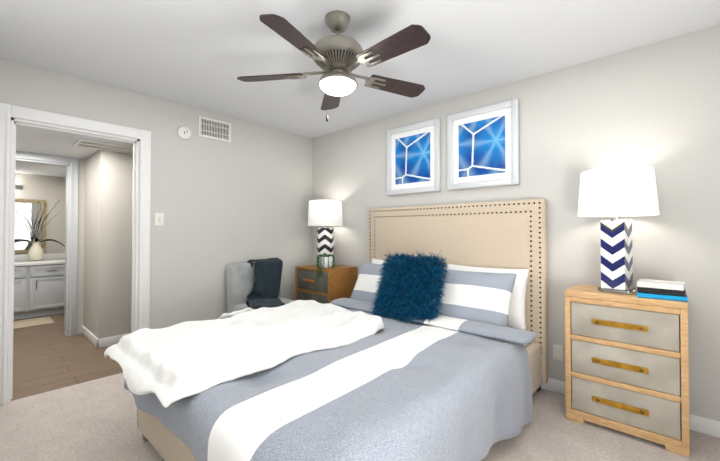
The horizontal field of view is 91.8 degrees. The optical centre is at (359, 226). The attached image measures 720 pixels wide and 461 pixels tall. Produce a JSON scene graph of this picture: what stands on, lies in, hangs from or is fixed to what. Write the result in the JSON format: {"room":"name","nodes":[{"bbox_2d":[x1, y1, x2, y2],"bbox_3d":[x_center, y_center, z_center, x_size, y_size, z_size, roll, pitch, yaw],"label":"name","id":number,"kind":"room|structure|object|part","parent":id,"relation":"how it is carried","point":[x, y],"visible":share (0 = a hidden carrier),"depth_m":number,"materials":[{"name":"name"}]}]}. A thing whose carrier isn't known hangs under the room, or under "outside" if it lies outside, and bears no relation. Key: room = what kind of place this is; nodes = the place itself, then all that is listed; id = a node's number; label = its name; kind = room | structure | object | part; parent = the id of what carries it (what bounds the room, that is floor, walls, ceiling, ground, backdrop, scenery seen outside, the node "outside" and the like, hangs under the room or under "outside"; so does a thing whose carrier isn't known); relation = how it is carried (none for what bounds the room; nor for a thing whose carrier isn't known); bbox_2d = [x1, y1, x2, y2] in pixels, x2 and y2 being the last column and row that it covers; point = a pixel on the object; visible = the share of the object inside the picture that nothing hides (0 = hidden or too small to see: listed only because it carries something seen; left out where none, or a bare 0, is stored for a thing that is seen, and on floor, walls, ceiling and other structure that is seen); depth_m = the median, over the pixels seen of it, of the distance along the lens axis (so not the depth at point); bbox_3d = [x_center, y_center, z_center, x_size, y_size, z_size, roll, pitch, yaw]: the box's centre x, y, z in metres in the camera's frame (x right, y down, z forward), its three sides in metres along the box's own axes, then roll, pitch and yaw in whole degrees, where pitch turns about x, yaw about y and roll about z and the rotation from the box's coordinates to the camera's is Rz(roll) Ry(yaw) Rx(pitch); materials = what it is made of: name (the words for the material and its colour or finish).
{"room":"bedroom","nodes":[
{"label":"bedroom","id":0,"kind":"room"},
{"bbox_2d":[14,173,65,254],"bbox_3d":[-5.123,0.241,5.206,0.120,2.080,1.400,-1,-1,42],"label":"wall","id":1,"kind":"structure","parent":0,"point":[51,190],"depth_m":5.45,"materials":[{"name":"grey paint"}]},
{"bbox_2d":[15,185,22,189],"bbox_3d":[-5.094,-0.596,5.055,0.138,0.150,0.300,-1,-1,42],"label":"sconce","id":2,"kind":"object","parent":1,"relation":"attached to","point":[18,186],"visible":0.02,"depth_m":5.17,"materials":[{"name":"silver metal"}]},
{"bbox_2d":[14,198,45,253],"bbox_3d":[-5.105,-0.012,5.115,0.027,0.815,0.745,-1,-1,42],"label":"bathroom mirror","id":3,"kind":"object","parent":1,"relation":"attached to","point":[23,230],"visible":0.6,"depth_m":5.25,"materials":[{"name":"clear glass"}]},
{"bbox_2d":[10,313,122,400],"bbox_3d":[-3.468,1.299,4.261,3.820,0.060,2.250,-1,-1,42],"label":"floor","id":4,"kind":"structure","parent":0,"point":[48,357],"depth_m":3.28,"materials":[{"name":"brown wood"}]},
{"bbox_2d":[13,317,54,328],"bbox_3d":[-4.447,1.266,4.509,0.500,0.011,0.700,-1,-1,42],"label":"bath mat","id":5,"kind":"object","parent":4,"relation":"on","point":[32,322],"visible":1,"depth_m":4.60,"materials":[{"name":"beige fabric"}]},
{"bbox_2d":[14,253,64,319],"bbox_3d":[-4.839,0.844,4.988,0.573,0.870,1.073,-1,-1,42],"label":"bathroom vanity","id":6,"kind":"object","parent":4,"relation":"on","point":[39,288],"visible":0.71,"depth_m":4.95,"materials":[{"name":"grey wood"}]},
{"bbox_2d":[14,259,64,265],"bbox_3d":[-4.840,0.519,4.994,0.570,0.040,1.073,-1,-1,42],"label":"countertop","id":7,"kind":"structure","parent":6,"relation":"on","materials":[{"name":"white stone"}]},
{"bbox_2d":[15,199,64,260],"bbox_3d":[-4.739,0.042,5.089,0.237,0.912,0.702,-1,-1,42],"label":"vase","id":8,"kind":"object","parent":7,"relation":"on","point":[35,252],"visible":0.96,"depth_m":5.07,"materials":[{"name":"beige"}]},
{"bbox_2d":[83,150,132,338],"bbox_3d":[-2.649,0.230,4.397,0.910,2.080,1.210,-1,-1,42],"label":"wall block","id":9,"kind":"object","parent":4,"relation":"on","point":[107,294],"visible":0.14,"depth_m":3.77,"materials":[{"name":"grey paint"}]},
{"bbox_2d":[98,333,130,347],"bbox_3d":[-2.353,1.218,4.022,0.015,0.095,1.105,-1,-1,42],"label":"baseboard","id":10,"kind":"structure","parent":9,"relation":"attached to","point":[108,341],"depth_m":3.69,"materials":[{"name":"white paint"}]},
{"bbox_2d":[16,125,132,176],"bbox_3d":[-3.513,-0.851,4.331,3.700,0.080,2.490,-1,-1,42],"label":"ceiling","id":11,"kind":"structure","parent":0,"point":[38,140],"depth_m":3.56,"materials":[{"name":"white paint"}]},
{"bbox_2d":[73,139,132,153],"bbox_3d":[-2.458,-0.812,3.696,0.325,0.013,0.870,-1,-1,42],"label":"ceiling vent","id":12,"kind":"object","parent":11,"relation":"in","point":[78,143],"depth_m":3.52,"materials":[{"name":"white plastic"}]},
{"bbox_3d":[-2.458,-0.817,3.696,0.305,0.002,0.850,-1,-1,42],"label":"dark air vent in the hall","id":13,"kind":"part","parent":12,"relation":"part of","materials":[{"name":"white metal"}]},
{"bbox_2d":[11,61,139,138],"bbox_3d":[-2.281,-0.986,2.849,0.120,0.410,0.810,-1,-1,42],"label":"wall","id":14,"kind":"structure","parent":0,"point":[33,87],"depth_m":2.76,"materials":[{"name":"grey paint"}]},
{"bbox_2d":[68,159,84,333],"bbox_3d":[-3.396,0.227,4.163,0.120,2.080,0.140,-1,-1,42],"label":"wall","id":15,"kind":"structure","parent":0,"point":[80,272],"depth_m":4.15,"materials":[{"name":"grey paint"}]},
{"bbox_2d":[16,151,78,335],"bbox_3d":[-3.667,0.223,3.846,0.146,2.080,0.854,-1,-1,42],"label":"door frame","id":16,"kind":"structure","parent":15,"relation":"attached to","point":[75,182],"depth_m":4.07,"materials":[{"name":"grey paint"}]},
{"bbox_3d":[-3.702,-0.729,3.839,0.120,0.018,0.770,-1,-1,42],"label":"bathroom door top jamb","id":17,"kind":"part","parent":16,"relation":"part of","materials":[{"name":"white wood"}]},
{"bbox_3d":[-3.651,-0.778,3.793,0.018,0.080,0.770,-1,-1,42],"label":"bathroom door top trim","id":18,"kind":"part","parent":16,"relation":"part of","materials":[{"name":"white wood"}]},
{"bbox_3d":[-3.648,-0.751,3.791,0.026,0.018,0.778,-1,-1,42],"label":"bathroom door trim","id":19,"kind":"part","parent":16,"relation":"part of","materials":[{"name":"white wood"}]},
{"bbox_3d":[-3.380,0.255,4.071,0.026,2.022,0.018,-1,-1,42],"label":"bathroom door trim","id":20,"kind":"part","parent":16,"relation":"part of","materials":[{"name":"white wood"}]},
{"bbox_2d":[81,325,98,347],"bbox_3d":[-3.011,1.216,3.884,0.805,0.095,0.015,-1,-1,42],"label":"baseboard","id":21,"kind":"structure","parent":15,"relation":"attached to","point":[90,336],"depth_m":3.82,"materials":[{"name":"white paint"}]},
{"bbox_2d":[0,58,311,328],"bbox_3d":[-1.763,0.037,3.405,0.120,2.440,3.250,-1,-1,42],"label":"wall","id":22,"kind":"structure","parent":0,"point":[244,195],"depth_m":3.60,"materials":[{"name":"grey paint"}]},
{"bbox_2d":[10,124,15,398],"bbox_3d":[-2.535,0.239,2.548,0.035,2.012,0.012,-1,-1,42],"label":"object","id":23,"kind":"object","parent":22,"relation":"attached to","point":[13,260],"visible":0.64,"depth_m":2.54,"materials":[{"name":"white paint"}]},
{"bbox_2d":[14,122,135,143],"bbox_3d":[-2.279,-0.757,2.844,0.035,0.012,0.774,-1,-1,42],"label":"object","id":24,"kind":"object","parent":22,"relation":"attached to","point":[65,131],"visible":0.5,"depth_m":2.81,"materials":[{"name":"white paint"}]},
{"bbox_2d":[0,103,150,403],"bbox_3d":[-2.271,0.189,2.824,0.146,2.120,0.990,-1,-1,42],"label":"door frame","id":25,"kind":"structure","parent":22,"relation":"attached to","point":[146,214],"depth_m":2.66,"materials":[{"name":"white paint"}]},
{"bbox_3d":[-2.508,0.218,2.474,0.026,2.052,0.018,-1,-1,42],"label":"bedroom door trim","id":26,"kind":"part","parent":25,"relation":"part of","materials":[{"name":"white wood"}]},
{"bbox_3d":[-2.227,-0.795,2.797,0.026,0.018,0.818,-1,-1,42],"label":"bedroom door trim","id":27,"kind":"part","parent":25,"relation":"part of","materials":[{"name":"white wood"}]},
{"bbox_3d":[-2.230,-0.827,2.800,0.018,0.090,0.810,-1,-1,42],"label":"bedroom door top trim","id":28,"kind":"part","parent":25,"relation":"part of","materials":[{"name":"white wood"}]},
{"bbox_3d":[-2.281,-0.772,2.846,0.120,0.018,0.810,-1,-1,42],"label":"bedroom door top jamb","id":29,"kind":"part","parent":25,"relation":"part of","materials":[{"name":"white wood"}]},
{"bbox_3d":[-1.946,0.226,3.092,0.026,2.052,0.018,-1,-1,42],"label":"bedroom door trim","id":30,"kind":"part","parent":25,"relation":"part of","materials":[{"name":"white wood"}]},
{"bbox_2d":[131,143,135,332],"bbox_3d":[-2.023,0.247,3.112,0.035,2.012,0.012,-1,-1,42],"label":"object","id":31,"kind":"object","parent":22,"relation":"attached to","point":[133,240],"visible":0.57,"depth_m":3.11,"materials":[{"name":"white paint"}]},
{"bbox_2d":[155,213,163,225],"bbox_3d":[-1.846,-0.071,3.212,0.016,0.116,0.072,-1,-1,42],"label":"light switch","id":32,"kind":"object","parent":22,"relation":"attached to","point":[159,218],"visible":1,"depth_m":3.21,"materials":[{"name":"white plastic"}]},
{"bbox_2d":[177,126,191,139],"bbox_3d":[-1.696,-0.910,3.376,0.034,0.132,0.132,-1,-1,42],"label":"smoke detector","id":33,"kind":"object","parent":22,"relation":"attached to","point":[183,132],"visible":0.98,"depth_m":3.36,"materials":[{"name":"white plastic"}]},
{"bbox_2d":[198,116,230,142],"bbox_3d":[-1.498,-1.008,3.612,0.012,0.205,0.343,-1,-1,42],"label":"air vent","id":34,"kind":"object","parent":22,"relation":"in","point":[200,118],"depth_m":3.60,"materials":[{"name":"white plastic"}]},
{"bbox_3d":[-1.502,-1.008,3.615,0.002,0.170,0.308,-1,-1,42],"label":"dark wall air vent","id":35,"kind":"part","parent":34,"relation":"part of","materials":[{"name":"white metal"}]},
{"bbox_2d":[0,373,719,460],"bbox_3d":[-0.146,1.266,1.918,4.250,0.060,3.250,-1,-1,42],"label":"floor carpet","id":36,"kind":"object","parent":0,"point":[94,420],"depth_m":2.06,"materials":[{"name":"beige carpet"}]},
{"bbox_2d":[226,258,293,312],"bbox_3d":[-0.935,0.799,3.583,0.773,0.920,0.646,-1,-1,42],"label":"chair","id":37,"kind":"object","parent":36,"relation":"on","point":[256,284],"visible":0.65,"depth_m":3.62,"materials":[{"name":"grey fabric"}]},
{"bbox_2d":[104,199,547,460],"bbox_3d":[-0.011,0.512,2.321,1.834,1.460,2.463,-1,-1,42],"label":"bed","id":38,"kind":"object","parent":36,"relation":"on","point":[427,340],"visible":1,"depth_m":1.87,"materials":[{"name":"beige fabric"}]},
{"bbox_2d":[104,300,383,407],"bbox_3d":[-0.625,0.686,2.241,1.029,0.170,1.524,-1,-1,42],"label":"throw","id":39,"kind":"object","parent":38,"relation":"on","point":[185,363],"depth_m":1.86,"materials":[{"name":"white fabric"}]},
{"bbox_2d":[124,307,532,460],"bbox_3d":[-0.169,0.955,2.094,1.774,0.535,1.803,-1,-1,42],"label":"comforter","id":40,"kind":"object","parent":38,"relation":"on","point":[402,388],"depth_m":1.53,"materials":[{"name":"grey fabric"}]},
{"bbox_2d":[371,259,386,263],"bbox_3d":[0.350,0.552,3.403,0.720,0.480,0.174,-1,-11,42],"label":"pillow","id":41,"kind":"object","parent":38,"relation":"on","point":[376,261],"depth_m":3.57,"materials":[{"name":"white fabric"}]},
{"bbox_3d":[0.736,0.426,3.198,1.520,1.035,0.016,-1,-1,42],"label":"headboard panel","id":42,"kind":"part","parent":38,"relation":"part of","materials":[{"name":"beige fabric"}]},
{"bbox_3d":[0.763,0.494,3.226,1.750,1.400,0.083,-1,-1,42],"label":"headboard","id":43,"kind":"part","parent":38,"relation":"part of","materials":[{"name":"beige fabric"}]},
{"bbox_2d":[447,264,528,329],"bbox_3d":[0.994,0.544,2.818,0.720,0.480,0.177,-1,-11,42],"label":"pillow","id":44,"kind":"object","parent":38,"relation":"on","point":[520,293],"depth_m":2.62,"materials":[{"name":"white fabric"}]},
{"bbox_2d":[295,264,356,303],"bbox_3d":[-0.397,0.860,4.008,0.585,0.810,0.453,-1,-1,42],"label":"nightstand","id":45,"kind":"object","parent":36,"relation":"on","point":[333,283],"visible":0.48,"depth_m":3.84,"materials":[{"name":"brown wood"}]},
{"bbox_2d":[308,199,342,255],"bbox_3d":[-0.404,0.063,4.067,0.404,0.781,0.404,-1,-1,42],"label":"lamp","id":46,"kind":"object","parent":45,"relation":"on","point":[325,212],"visible":0.81,"depth_m":3.95,"materials":[{"name":"ceramic"},{"name":"fabric"}]},
{"bbox_3d":[-0.404,-0.159,4.070,0.404,0.285,0.404,-1,-1,42],"label":"lamp shade","id":47,"kind":"part","parent":46,"relation":"part of","materials":[{"name":"white fabric"}]},
{"bbox_2d":[317,254,334,277],"bbox_3d":[-0.377,0.425,3.814,0.192,0.249,0.198,-1,-1,42],"label":"plant","id":48,"kind":"object","parent":45,"relation":"on","point":[325,261],"visible":1,"depth_m":3.75,"materials":[{"name":"green plant"}]},
{"bbox_3d":[-0.375,0.386,3.812,0.170,0.128,0.170,-1,-1,42],"label":"pot","id":49,"kind":"part","parent":48,"relation":"part of","materials":[{"name":"white ceramic"}]},
{"bbox_2d":[565,284,689,457],"bbox_3d":[1.663,0.825,2.193,0.585,0.830,0.379,-1,-1,42],"label":"chest","id":50,"kind":"object","parent":36,"relation":"on","point":[627,363],"visible":1,"depth_m":2.04,"materials":[{"name":"brown wood"}]},
{"bbox_2d":[577,165,659,293],"bbox_3d":[1.623,0.014,2.209,0.420,0.788,0.420,-1,-1,42],"label":"lamp","id":51,"kind":"object","parent":50,"relation":"on","point":[622,191],"visible":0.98,"depth_m":2.13,"materials":[{"name":"ceramic"},{"name":"fabric"},{"name":"acrylic"}]},
{"bbox_3d":[1.623,-0.212,2.212,0.420,0.285,0.420,-1,-1,42],"label":"lamp shade","id":52,"kind":"part","parent":51,"relation":"part of","materials":[{"name":"white fabric"}]},
{"bbox_2d":[637,279,687,301],"bbox_3d":[1.731,0.360,2.008,0.225,0.091,0.165,-1,-1,42],"label":"books","id":53,"kind":"object","parent":50,"relation":"on","point":[662,289],"visible":1,"depth_m":1.96,"materials":[{"name":"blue paper"}]},
{"bbox_2d":[0,0,719,137],"bbox_3d":[-0.146,-1.244,1.952,4.490,0.080,3.490,-1,-1,42],"label":"ceiling","id":54,"kind":"structure","parent":0,"point":[201,54],"depth_m":2.28,"materials":[{"name":"white paint"}]},
{"bbox_2d":[325,10,349,33],"bbox_3d":[-0.128,-1.165,2.009,0.144,0.074,0.144,-1,-1,42],"label":"fan canopy","id":55,"kind":"object","parent":54,"relation":"attached to","point":[339,20],"visible":0.98,"depth_m":1.97,"materials":[{"name":"grey metal"}]},
{"bbox_2d":[312,25,719,420],"bbox_3d":[0.987,0.034,3.182,4.490,2.440,0.120,-1,-1,42],"label":"wall","id":56,"kind":"structure","parent":0,"point":[656,105],"depth_m":2.46,"materials":[{"name":"grey paint"}]},
{"bbox_2d":[386,118,440,195],"bbox_3d":[0.523,-0.682,3.507,0.630,0.690,0.030,-1,-1,42],"label":"picture","id":57,"kind":"object","parent":56,"relation":"attached to","point":[413,153],"visible":0.98,"depth_m":3.49,"materials":[{"name":"blue paper"}]},
{"bbox_2d":[395,132,429,184],"bbox_3d":[0.526,-0.682,3.509,0.416,0.476,0.002,-1,-1,42],"label":"art","id":58,"kind":"object","parent":57,"relation":"attached to","point":[412,150],"depth_m":3.50},
{"bbox_2d":[447,99,518,189],"bbox_3d":[1.049,-0.689,3.029,0.630,0.690,0.030,-1,-1,42],"label":"picture","id":59,"kind":"object","parent":56,"relation":"attached to","point":[482,146],"visible":1,"depth_m":3.01,"materials":[{"name":"blue paper"}]},
{"bbox_2d":[459,115,505,176],"bbox_3d":[1.051,-0.689,3.032,0.416,0.476,0.002,-1,-1,42],"label":"art","id":60,"kind":"object","parent":59,"relation":"attached to","point":[482,141],"depth_m":3.02},
{"bbox_2d":[553,344,563,360],"bbox_3d":[1.492,0.946,2.624,0.070,0.114,0.006,-1,-1,42],"label":"electrical outlet plate","id":61,"kind":"object","parent":56,"relation":"attached to","point":[561,352],"visible":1,"depth_m":2.62,"materials":[{"name":"white plastic"}]},
{"bbox_2d":[541,377,719,437],"bbox_3d":[0.942,1.205,3.116,4.250,0.095,0.015,-1,-1,42],"label":"baseboard","id":62,"kind":"structure","parent":56,"relation":"attached to","point":[705,425],"depth_m":2.11,"materials":[{"name":"white paint"}]},
{"bbox_3d":[-0.128,-1.096,2.008,0.022,0.066,0.022,-1,-1,42],"label":"fan","id":63,"kind":"object","parent":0,"visible":0},
{"bbox_2d":[313,35,362,62],"bbox_3d":[-0.128,-1.012,2.007,0.292,0.112,0.292,-1,-1,42],"label":"motor housing","id":64,"kind":"object","parent":63,"relation":"hanging from","point":[343,42],"visible":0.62,"depth_m":1.88,"materials":[{"name":"grey metal"}]},
{"bbox_2d":[322,49,356,63],"bbox_3d":[-0.128,-0.931,2.006,0.256,0.050,0.256,-1,-1,42],"label":"cone","id":65,"kind":"object","parent":64,"relation":"attached to","point":[337,55],"visible":0.23,"depth_m":1.91,"materials":[{"name":"grey metal"}]},
{"bbox_2d":[315,49,359,70],"bbox_3d":[-0.128,-0.930,2.006,0.262,0.056,0.262,-1,-1,42],"label":"motor","id":66,"kind":"object","parent":65,"relation":"attached to","point":[321,64],"visible":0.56,"depth_m":1.92,"materials":[{"name":"grey metal"}]},
{"bbox_2d":[324,62,351,73],"bbox_3d":[-0.128,-0.891,2.005,0.164,0.040,0.164,-1,-1,42],"label":"hub","id":67,"kind":"object","parent":65,"relation":"attached to","point":[339,66],"visible":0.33,"depth_m":1.96,"materials":[{"name":"grey metal"}]},
{"bbox_2d":[237,71,320,81],"bbox_3d":[-0.455,-0.883,2.048,0.541,0.037,0.134,0,-1,9],"label":"blade","id":68,"kind":"object","parent":67,"relation":"attached to","point":[291,76],"depth_m":2.03,"materials":[{"name":"brown wood"}]},
{"bbox_3d":[-0.315,-0.881,2.033,0.260,0.033,0.088,0,-1,9],"label":"fan blade bracket","id":69,"kind":"part","parent":68,"relation":"part of","materials":[{"name":"silver metal"}]},
{"bbox_2d":[259,14,333,73],"bbox_3d":[-0.270,-0.887,1.707,0.134,0.037,0.540,0,-1,27],"label":"blade","id":70,"kind":"object","parent":67,"relation":"attached to","point":[278,24],"depth_m":1.62,"materials":[{"name":"brown wood"}]},
{"bbox_3d":[-0.212,-0.883,1.834,0.088,0.033,0.260,0,-1,27],"label":"fan blade bracket","id":71,"kind":"part","parent":70,"relation":"part of","materials":[{"name":"silver metal"}]},
{"bbox_2d":[321,93,340,109],"bbox_3d":[-0.199,-0.878,2.399,0.134,0.036,0.401,0,-1,-9],"label":"blade","id":72,"kind":"object","parent":67,"relation":"attached to","point":[329,102],"depth_m":2.45,"materials":[{"name":"brown wood"}]},
{"bbox_2d":[318,71,357,95],"bbox_3d":[-0.128,-0.818,2.004,0.228,0.110,0.228,-1,-1,42],"label":"fan light","id":73,"kind":"object","parent":67,"relation":"attached to","point":[337,74],"depth_m":1.94,"materials":[{"name":"white glass"}]},
{"bbox_3d":[-0.128,-0.792,2.004,0.208,0.058,0.208,-1,-1,42],"label":"fan light globe","id":74,"kind":"part","parent":73,"relation":"part of"},
{"bbox_2d":[344,24,430,76],"bbox_3d":[0.112,-0.886,1.777,0.134,0.037,0.541,1,-1,-45],"label":"blade","id":75,"kind":"object","parent":67,"relation":"attached to","point":[408,39],"depth_m":1.71,"materials":[{"name":"brown wood"}]},
{"bbox_3d":[0.008,-0.883,1.873,0.088,0.033,0.260,1,-1,-45],"label":"fan blade bracket","id":76,"kind":"part","parent":75,"relation":"part of","materials":[{"name":"silver metal"}]},
{"bbox_2d":[356,74,424,97],"bbox_3d":[0.162,-0.881,2.162,0.542,0.037,0.134,0,-1,-27],"label":"blade","id":77,"kind":"object","parent":67,"relation":"attached to","point":[404,88],"depth_m":2.18,"materials":[{"name":"brown wood"}]},
{"bbox_3d":[0.042,-0.880,2.090,0.260,0.033,0.089,0,-1,-30],"label":"fan blade bracket","id":78,"kind":"part","parent":77,"relation":"part of","materials":[{"name":"silver metal"}]}
]}

